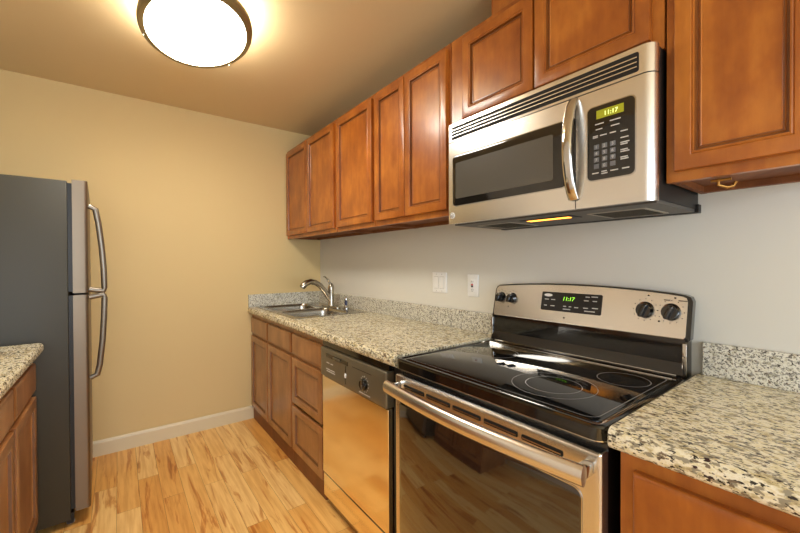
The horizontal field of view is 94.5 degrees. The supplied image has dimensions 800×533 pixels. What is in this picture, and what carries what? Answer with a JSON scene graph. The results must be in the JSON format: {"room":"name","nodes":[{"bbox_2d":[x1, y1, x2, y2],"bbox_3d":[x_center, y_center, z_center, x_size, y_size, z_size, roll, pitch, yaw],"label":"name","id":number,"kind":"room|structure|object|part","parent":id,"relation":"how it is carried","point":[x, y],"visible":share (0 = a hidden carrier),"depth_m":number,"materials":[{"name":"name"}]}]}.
{"room":"kitchen","nodes":[
{"label":"kitchen","id":0,"kind":"room"},
{"bbox_2d":[0,69,319,440],"bbox_3d":[-1.741,0.042,2.714,2.650,2.524,0.100,-1,1,-37],"label":"wall","id":1,"kind":"structure","parent":0,"point":[191,205],"depth_m":2.69,"materials":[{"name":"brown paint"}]},
{"bbox_2d":[93,405,253,457],"bbox_3d":[-1.935,1.205,2.503,1.825,0.103,0.012,-1,1,-37],"label":"baseboard","id":2,"kind":"structure","parent":1,"relation":"attached to","point":[152,435],"depth_m":2.69,"materials":[{"name":"beige paint"}]},
{"bbox_2d":[248,291,318,306],"bbox_3d":[-0.983,0.278,3.214,0.639,0.101,0.021,-1,1,-37],"label":"backsplash","id":3,"kind":"structure","parent":1,"relation":"attached to","point":[254,300],"depth_m":3.18,"materials":[{"name":"stone"}]},
{"bbox_2d":[35,418,358,532],"bbox_3d":[-0.013,1.292,0.455,2.450,0.050,5.600,-1,1,-37],"label":"floor","id":4,"kind":"structure","parent":0,"point":[234,477],"depth_m":2.05,"materials":[{"name":"laminate"}]},
{"bbox_2d":[0,389,15,532],"bbox_3d":[-1.477,0.835,0.954,0.614,0.867,0.457,-1,1,-37],"label":"base cabinet","id":5,"kind":"object","parent":4,"relation":"on","point":[7,445],"visible":0.89,"depth_m":1.25,"materials":[{"name":"brown wood"}]},
{"bbox_3d":[-1.241,0.497,1.131,0.019,0.125,0.430,-1,1,-37],"label":"drawer","id":6,"kind":"part","parent":5,"relation":"part of","materials":[{"name":"brown wood"}]},
{"bbox_2d":[0,343,43,398],"bbox_3d":[-1.624,0.375,1.113,0.694,0.047,0.905,-1,1,-37],"label":"countertop","id":7,"kind":"structure","parent":5,"relation":"on","point":[15,360],"depth_m":1.39,"materials":[{"name":"stone"}]},
{"bbox_2d":[8,363,37,532],"bbox_3d":[-1.747,0.832,1.311,0.614,0.867,0.428,-1,1,-37],"label":"base cabinet","id":8,"kind":"object","parent":4,"relation":"on","point":[24,427],"visible":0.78,"depth_m":1.50,"materials":[{"name":"brown wood"}]},
{"bbox_3d":[-1.513,0.495,1.489,0.019,0.125,0.405,-1,1,-37],"label":"drawer","id":9,"kind":"part","parent":8,"relation":"part of","materials":[{"name":"brown wood"}]},
{"bbox_2d":[0,174,107,531],"bbox_3d":[-2.056,0.421,1.893,0.875,1.681,0.745,-1,1,-39],"label":"refrigerator","id":10,"kind":"object","parent":4,"relation":"on","point":[46,289],"visible":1,"depth_m":1.76,"materials":[{"name":"grey metal"}]},
{"bbox_3d":[-1.800,-0.147,2.099,0.059,0.550,0.745,-1,1,-39],"label":"freezer door","id":11,"kind":"part","parent":10,"relation":"part of","materials":[{"name":"silver metal"}]},
{"bbox_3d":[-1.796,0.665,2.107,0.059,1.054,0.745,-1,1,-39],"label":"fridge door","id":12,"kind":"part","parent":10,"relation":"part of","materials":[{"name":"silver metal"}]},
{"bbox_3d":[-1.540,-0.090,1.882,0.079,0.453,0.017,-1,1,-39],"label":"door handle","id":13,"kind":"part","parent":10,"relation":"part of","materials":[{"name":"silver metal"}]},
{"bbox_3d":[-1.538,0.351,1.887,0.078,0.442,0.017,-1,1,-39],"label":"door handle","id":14,"kind":"part","parent":10,"relation":"part of","materials":[{"name":"silver metal"}]},
{"bbox_2d":[251,314,294,463],"bbox_3d":[-0.711,0.813,2.868,0.614,0.867,0.900,-1,1,-37],"label":"base cabinet","id":15,"kind":"object","parent":4,"relation":"on","point":[271,342],"visible":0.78,"depth_m":2.62,"materials":[{"name":"brown wood"}]},
{"bbox_3d":[-1.089,0.477,2.869,0.019,0.125,0.405,-1,1,-37],"label":"drawer","id":16,"kind":"part","parent":15,"relation":"part of","materials":[{"name":"brown wood"}]},
{"bbox_3d":[-1.087,0.850,2.872,0.019,0.578,0.405,-1,1,-37],"label":"door","id":17,"kind":"part","parent":15,"relation":"part of","materials":[{"name":"brown wood"}]},
{"bbox_3d":[-0.933,0.768,2.699,0.020,0.772,0.900,-1,1,-37],"label":"frame","id":18,"kind":"part","parent":15,"relation":"part of","materials":[{"name":"brown wood"}]},
{"bbox_3d":[-0.819,0.479,2.514,0.019,0.125,0.440,-1,1,-37],"label":"drawer","id":19,"kind":"part","parent":15,"relation":"part of","materials":[{"name":"brown wood"}]},
{"bbox_3d":[-0.818,0.853,2.517,0.019,0.578,0.440,-1,1,-37],"label":"door","id":20,"kind":"part","parent":15,"relation":"part of","materials":[{"name":"brown wood"}]},
{"bbox_2d":[247,302,492,367],"bbox_3d":[-0.379,0.358,2.413,0.646,0.047,2.027,-1,1,-37],"label":"countertop","id":21,"kind":"structure","parent":15,"relation":"on","point":[383,338],"depth_m":1.89,"materials":[{"name":"stone"}]},
{"bbox_2d":[257,302,364,318],"bbox_3d":[-0.711,0.414,2.842,0.530,0.174,0.845,-1,1,-37],"label":"sink","id":22,"kind":"object","parent":21,"relation":"in","point":[315,309],"visible":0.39,"depth_m":2.84,"materials":[{"name":"silver metal"}]},
{"bbox_3d":[-0.863,0.413,2.984,0.394,0.174,0.369,-1,1,-37],"label":"bowl","id":23,"kind":"part","parent":22,"relation":"part of","materials":[{"name":"silver metal"}]},
{"bbox_3d":[-0.615,0.415,2.658,0.394,0.174,0.369,-1,1,-37],"label":"bowl","id":24,"kind":"part","parent":22,"relation":"part of","materials":[{"name":"silver metal"}]},
{"bbox_2d":[343,297,348,308],"bbox_3d":[-0.419,0.280,2.872,0.052,0.090,0.052,-1,1,-37],"label":"sprayer","id":25,"kind":"object","parent":22,"relation":"on","point":[345,298],"visible":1,"depth_m":2.86,"materials":[{"name":"silver metal"}]},
{"bbox_2d":[300,276,340,307],"bbox_3d":[-0.649,0.201,2.916,0.292,0.249,0.260,-1,1,-37],"label":"faucet","id":26,"kind":"object","parent":21,"relation":"on","point":[329,295],"visible":1,"depth_m":2.94,"materials":[{"name":"silver metal"}]},
{"bbox_3d":[-0.656,0.189,2.910,0.273,0.187,0.050,-1,1,-37],"label":"spout","id":27,"kind":"part","parent":26,"relation":"part of","materials":[{"name":"silver metal"}]},
{"bbox_3d":[-0.556,0.319,2.987,0.055,0.011,0.260,-1,1,-37],"label":"plate","id":28,"kind":"part","parent":26,"relation":"part of","materials":[{"name":"silver metal"}]},
{"bbox_2d":[292,330,327,499],"bbox_3d":[-0.303,0.817,2.330,0.614,0.867,0.442,-1,1,-37],"label":"base cabinet","id":29,"kind":"object","parent":4,"relation":"on","point":[307,378],"visible":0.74,"depth_m":2.13,"materials":[{"name":"brown wood"}]},
{"bbox_3d":[-0.540,0.706,2.149,0.019,0.280,0.420,-1,1,-37],"label":"drawer","id":30,"kind":"part","parent":29,"relation":"part of","materials":[{"name":"brown wood"}]},
{"bbox_3d":[-0.541,0.481,2.147,0.019,0.125,0.420,-1,1,-37],"label":"drawer","id":31,"kind":"part","parent":29,"relation":"part of","materials":[{"name":"brown wood"}]},
{"bbox_3d":[-0.539,1.004,2.152,0.019,0.276,0.420,-1,1,-37],"label":"drawer","id":32,"kind":"part","parent":29,"relation":"part of","materials":[{"name":"brown wood"}]},
{"bbox_2d":[321,340,394,532],"bbox_3d":[-0.002,0.820,1.895,0.634,0.865,0.602,-1,1,-37],"label":"dishwasher","id":33,"kind":"object","parent":4,"relation":"on","point":[358,415],"visible":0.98,"depth_m":1.66,"materials":[{"name":"stainless steel"},{"name":"black plastic"}]},
{"bbox_3d":[-0.211,1.153,1.738,0.030,0.117,0.600,-1,1,-37],"label":"panel","id":34,"kind":"part","parent":33,"relation":"part of","materials":[{"name":"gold metal"}]},
{"bbox_3d":[-0.222,0.495,1.725,0.043,0.150,0.600,-1,1,-37],"label":"control panel","id":35,"kind":"part","parent":33,"relation":"part of","materials":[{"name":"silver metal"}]},
{"bbox_3d":[-0.216,0.404,1.730,0.026,0.028,0.602,-1,1,-37],"label":"trim","id":36,"kind":"part","parent":33,"relation":"part of","materials":[{"name":"black"}]},
{"bbox_2d":[394,367,402,532],"bbox_3d":[0.228,0.821,1.644,0.580,0.867,0.066,-1,1,-37],"label":"strip","id":37,"kind":"object","parent":4,"relation":"on","point":[396,370],"visible":0.02,"depth_m":1.49,"materials":[{"name":"black"}]},
{"bbox_2d":[383,283,695,532],"bbox_3d":[0.429,0.665,1.270,0.732,1.184,0.763,-1,1,-37],"label":"electric range","id":38,"kind":"object","parent":4,"relation":"on","point":[506,433],"visible":0.98,"depth_m":1.16,"materials":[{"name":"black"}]},
{"bbox_3d":[0.160,0.443,1.065,0.058,0.046,0.730,-1,1,-37],"label":"oven handle","id":39,"kind":"part","parent":38,"relation":"part of","materials":[{"name":"silver metal"}]},
{"bbox_3d":[0.205,0.754,1.109,0.001,0.506,0.686,-1,1,-37],"label":"window trim","id":40,"kind":"part","parent":38,"relation":"part of","materials":[{"name":"silver metal"}]},
{"bbox_3d":[0.432,0.287,1.736,0.005,0.103,0.012,-1,1,-37],"label":"trim","id":41,"kind":"part","parent":38,"relation":"part of","materials":[{"name":"silver metal"}]},
{"bbox_3d":[0.466,0.141,1.724,0.029,0.046,0.046,-1,1,-37],"label":"control knob","id":42,"kind":"part","parent":38,"relation":"part of","materials":[{"name":"black plastic"}]},
{"bbox_3d":[0.224,0.731,1.115,0.036,0.648,0.750,-1,1,-37],"label":"oven door","id":43,"kind":"part","parent":38,"relation":"part of","materials":[{"name":"silver metal"}]},
{"bbox_3d":[0.433,0.379,1.272,0.566,0.002,0.763,-1,1,-37],"label":"frame edge trim","id":44,"kind":"part","parent":38,"relation":"part of","materials":[{"name":"silver metal"}]},
{"bbox_3d":[0.502,0.142,1.676,0.029,0.046,0.046,-1,1,-37],"label":"control knob","id":45,"kind":"part","parent":38,"relation":"part of","materials":[{"name":"black plastic"}]},
{"bbox_2d":[406,341,672,421],"bbox_3d":[0.431,0.349,1.270,0.505,0.003,0.712,-1,1,-37],"label":"glass cooktop","id":46,"kind":"object","parent":38,"relation":"in","point":[588,390],"depth_m":1.16,"materials":[{"name":"black glass"}]},
{"bbox_3d":[0.433,0.366,1.272,0.565,0.040,0.762,-1,1,-37],"label":"cooktop frame","id":47,"kind":"part","parent":38,"relation":"part of","materials":[{"name":"black"}]},
{"bbox_3d":[0.672,0.143,1.466,0.018,0.075,0.245,-1,1,-37],"label":"display panel","id":48,"kind":"part","parent":38,"relation":"part of","materials":[{"name":"black"}]},
{"bbox_3d":[0.623,0.344,1.416,0.003,0.004,0.702,-1,1,-37],"label":"rail","id":49,"kind":"part","parent":38,"relation":"part of","materials":[{"name":"black metal"}]},
{"bbox_3d":[0.652,0.341,1.438,0.004,0.007,0.702,-1,1,-37],"label":"rail","id":50,"kind":"part","parent":38,"relation":"part of","materials":[{"name":"black metal"}]},
{"bbox_3d":[0.403,0.445,0.810,0.042,0.028,0.022,-1,1,-37],"label":"handle post","id":51,"kind":"part","parent":38,"relation":"part of","materials":[{"name":"silver metal"}]},
{"bbox_3d":[0.825,0.146,1.251,0.030,0.054,0.054,-1,1,-37],"label":"control knob","id":52,"kind":"part","parent":38,"relation":"part of","materials":[{"name":"black plastic"}]},
{"bbox_3d":[0.869,0.147,1.192,0.030,0.054,0.054,-1,1,-37],"label":"control knob","id":53,"kind":"part","parent":38,"relation":"part of","materials":[{"name":"black plastic"}]},
{"bbox_3d":[0.880,0.290,1.145,0.005,0.103,0.012,-1,1,-37],"label":"trim","id":54,"kind":"part","parent":38,"relation":"part of","materials":[{"name":"silver metal"}]},
{"bbox_2d":[621,452,799,532],"bbox_3d":[0.854,0.826,0.806,0.614,0.867,0.458,-1,1,-37],"label":"base cabinet","id":55,"kind":"object","parent":4,"relation":"on","point":[655,498],"visible":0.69,"depth_m":0.71,"materials":[{"name":"brown wood"}]},
{"bbox_2d":[608,373,799,517],"bbox_3d":[0.848,0.367,0.797,0.646,0.047,0.482,-1,1,-37],"label":"countertop","id":56,"kind":"structure","parent":55,"relation":"on","point":[742,439],"depth_m":0.76,"materials":[{"name":"stone"}]},
{"bbox_2d":[0,0,491,135],"bbox_3d":[-0.024,-1.182,0.432,2.450,0.050,5.600,-1,1,-37],"label":"ceiling","id":57,"kind":"structure","parent":0,"point":[306,64],"depth_m":2.02,"materials":[{"name":"beige paint"}]},
{"bbox_2d":[136,0,252,68],"bbox_3d":[-0.923,-1.095,1.681,0.450,0.136,0.687,-1,1,-37],"label":"ceiling light","id":58,"kind":"object","parent":57,"relation":"attached to","point":[207,34],"visible":1,"depth_m":1.62,"materials":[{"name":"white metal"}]},
{"bbox_2d":[320,182,799,380],"bbox_3d":[0.997,0.044,1.214,0.100,2.524,5.600,-1,1,-37],"label":"wall","id":59,"kind":"structure","parent":0,"point":[738,257],"depth_m":1.32,"materials":[{"name":"white paint"}]},
{"bbox_2d":[286,119,374,239],"bbox_3d":[-0.588,-0.614,2.940,0.322,0.757,0.920,-1,1,-37],"label":"upper cabinet","id":60,"kind":"object","parent":59,"relation":"attached to","point":[310,165],"visible":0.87,"depth_m":2.80,"materials":[{"name":"brown wood"}]},
{"bbox_3d":[-0.845,-0.616,3.027,0.019,0.705,0.433,-1,1,-37],"label":"door","id":61,"kind":"part","parent":60,"relation":"part of","materials":[{"name":"brown wood"}]},
{"bbox_3d":[-0.694,-0.613,2.860,0.020,0.757,0.920,-1,1,-37],"label":"frame","id":62,"kind":"part","parent":60,"relation":"part of","materials":[{"name":"brown wood"}]},
{"bbox_3d":[-0.577,-0.614,2.675,0.019,0.705,0.440,-1,1,-37],"label":"door","id":63,"kind":"part","parent":60,"relation":"part of","materials":[{"name":"brown wood"}]},
{"bbox_2d":[336,94,415,232],"bbox_3d":[-0.168,-0.611,2.385,0.322,0.757,0.458,-1,1,-37],"label":"upper cabinet","id":64,"kind":"object","parent":59,"relation":"attached to","point":[355,168],"visible":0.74,"depth_m":2.28,"materials":[{"name":"brown wood"}]},
{"bbox_3d":[-0.288,-0.611,2.294,0.019,0.705,0.428,-1,1,-37],"label":"door","id":65,"kind":"part","parent":64,"relation":"part of","materials":[{"name":"brown wood"}]},
{"bbox_3d":[-0.273,-0.609,2.305,0.020,0.757,0.458,-1,1,-37],"label":"frame","id":66,"kind":"part","parent":64,"relation":"part of","materials":[{"name":"brown wood"}]},
{"bbox_2d":[319,291,491,333],"bbox_3d":[-0.122,0.280,2.591,0.021,0.101,2.010,-1,1,-37],"label":"backsplash","id":67,"kind":"structure","parent":59,"relation":"attached to","point":[475,321],"depth_m":2.24,"materials":[{"name":"stone"}]},
{"bbox_2d":[374,43,451,227],"bbox_3d":[0.157,-0.608,1.957,0.322,0.757,0.603,-1,1,-37],"label":"upper cabinet","id":68,"kind":"object","parent":59,"relation":"attached to","point":[413,113],"visible":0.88,"depth_m":1.82,"materials":[{"name":"brown wood"}]},
{"bbox_3d":[-0.056,-0.609,1.988,0.019,0.705,0.270,-1,1,-37],"label":"door","id":69,"kind":"part","parent":68,"relation":"part of","materials":[{"name":"brown wood"}]},
{"bbox_3d":[0.119,-0.608,1.757,0.019,0.705,0.300,-1,1,-37],"label":"door","id":70,"kind":"part","parent":68,"relation":"part of","materials":[{"name":"brown wood"}]},
{"bbox_2d":[433,272,446,292],"bbox_3d":[0.227,0.092,2.139,0.009,0.118,0.118,-1,1,-37],"label":"light switch","id":71,"kind":"object","parent":59,"relation":"attached to","point":[439,278],"visible":1,"depth_m":2.13,"materials":[{"name":"white plastic"}]},
{"bbox_2d":[468,274,478,296],"bbox_3d":[0.380,0.100,1.936,0.010,0.118,0.074,-1,1,-37],"label":"wall outlet","id":72,"kind":"object","parent":59,"relation":"attached to","point":[473,279],"visible":1,"depth_m":1.93,"materials":[{"name":"white plastic"}]},
{"bbox_2d":[470,279,474,291],"bbox_3d":[0.378,0.100,1.935,0.003,0.068,0.034,-1,1,-37],"label":"receptacle","id":73,"kind":"object","parent":72,"relation":"attached to","point":[472,281],"depth_m":1.93,"materials":[{"name":"white plastic"}]},
{"bbox_2d":[452,0,666,123],"bbox_3d":[0.582,-0.787,1.395,0.322,0.393,0.796,-1,1,-37],"label":"upper cabinet","id":74,"kind":"object","parent":59,"relation":"attached to","point":[526,46],"visible":0.68,"depth_m":1.27,"materials":[{"name":"brown wood"}]},
{"bbox_3d":[0.367,-0.787,1.427,0.019,0.335,0.332,-1,1,-37],"label":"door","id":75,"kind":"part","parent":74,"relation":"part of","materials":[{"name":"brown wood"}]},
{"bbox_2d":[492,0,514,14],"bbox_3d":[0.608,-1.075,1.418,0.247,0.180,0.445,-1,1,-37],"label":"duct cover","id":76,"kind":"object","parent":74,"relation":"on","point":[497,5],"visible":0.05,"depth_m":1.49,"materials":[{"name":"brown wood"}]},
{"bbox_2d":[449,42,700,229],"bbox_3d":[0.558,-0.377,1.345,0.430,0.418,0.752,-1,1,-37],"label":"microwave","id":77,"kind":"object","parent":74,"relation":"attached to","point":[589,144],"visible":1,"depth_m":1.12,"materials":[{"name":"silver metal"}]},
{"bbox_3d":[0.365,-0.348,1.329,0.001,0.208,0.490,-1,1,-37],"label":"window trim","id":78,"kind":"part","parent":77,"relation":"part of","materials":[{"name":"silver metal"}]},
{"bbox_3d":[0.377,-0.341,1.340,0.032,0.333,0.540,-1,1,-37],"label":"door","id":79,"kind":"part","parent":77,"relation":"part of","materials":[{"name":"silver metal"}]},
{"bbox_3d":[0.538,-0.170,1.332,0.075,0.002,0.200,-1,1,-37],"label":"task lamp frame","id":80,"kind":"part","parent":77,"relation":"part of","materials":[{"name":"black"}]},
{"bbox_3d":[0.439,-0.547,1.256,0.032,0.074,0.748,-1,1,-37],"label":"grille panel","id":81,"kind":"part","parent":77,"relation":"part of","materials":[{"name":"silver metal"}]},
{"bbox_3d":[0.506,-0.351,1.103,0.055,0.305,0.031,-1,1,-37],"label":"door handle","id":82,"kind":"part","parent":77,"relation":"part of","materials":[{"name":"silver metal"}]},
{"bbox_3d":[0.720,-0.184,1.468,0.026,0.026,0.752,-1,1,-37],"label":"mounting plate","id":83,"kind":"part","parent":77,"relation":"part of","materials":[{"name":"black"}]},
{"bbox_3d":[0.587,-0.354,1.035,0.002,0.210,0.125,-1,1,-37],"label":"control panel","id":84,"kind":"part","parent":77,"relation":"part of","materials":[{"name":"black plastic"}]},
{"bbox_3d":[0.588,-0.354,1.035,0.001,0.216,0.131,-1,1,-37],"label":"panel trim","id":85,"kind":"part","parent":77,"relation":"part of","materials":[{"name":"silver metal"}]},
{"bbox_3d":[0.604,-0.339,1.041,0.032,0.333,0.205,-1,1,-37],"label":"control frame","id":86,"kind":"part","parent":77,"relation":"part of","materials":[{"name":"silver metal"}]},
{"bbox_3d":[0.578,-0.785,1.149,0.019,0.335,0.350,-1,1,-37],"label":"door","id":87,"kind":"part","parent":74,"relation":"part of","materials":[{"name":"brown wood"}]},
{"bbox_2d":[667,0,799,193],"bbox_3d":[0.915,-0.602,0.959,0.322,0.757,0.292,-1,1,-37],"label":"upper cabinet","id":88,"kind":"object","parent":59,"relation":"attached to","point":[733,66],"visible":1,"depth_m":0.89,"materials":[{"name":"brown wood"}]},
{"bbox_2d":[710,177,737,188],"bbox_3d":[0.818,-0.209,0.933,0.028,0.028,0.049,-1,1,-37],"label":"hook","id":89,"kind":"object","parent":88,"relation":"attached to","point":[718,180],"visible":1,"depth_m":0.93,"materials":[{"name":"gold metal"}]},
{"bbox_2d":[703,342,799,392],"bbox_3d":[1.100,0.290,0.980,0.021,0.101,0.470,-1,1,-37],"label":"backsplash","id":90,"kind":"structure","parent":59,"relation":"attached to","point":[768,368],"depth_m":1.07,"materials":[{"name":"stone"}]}
]}

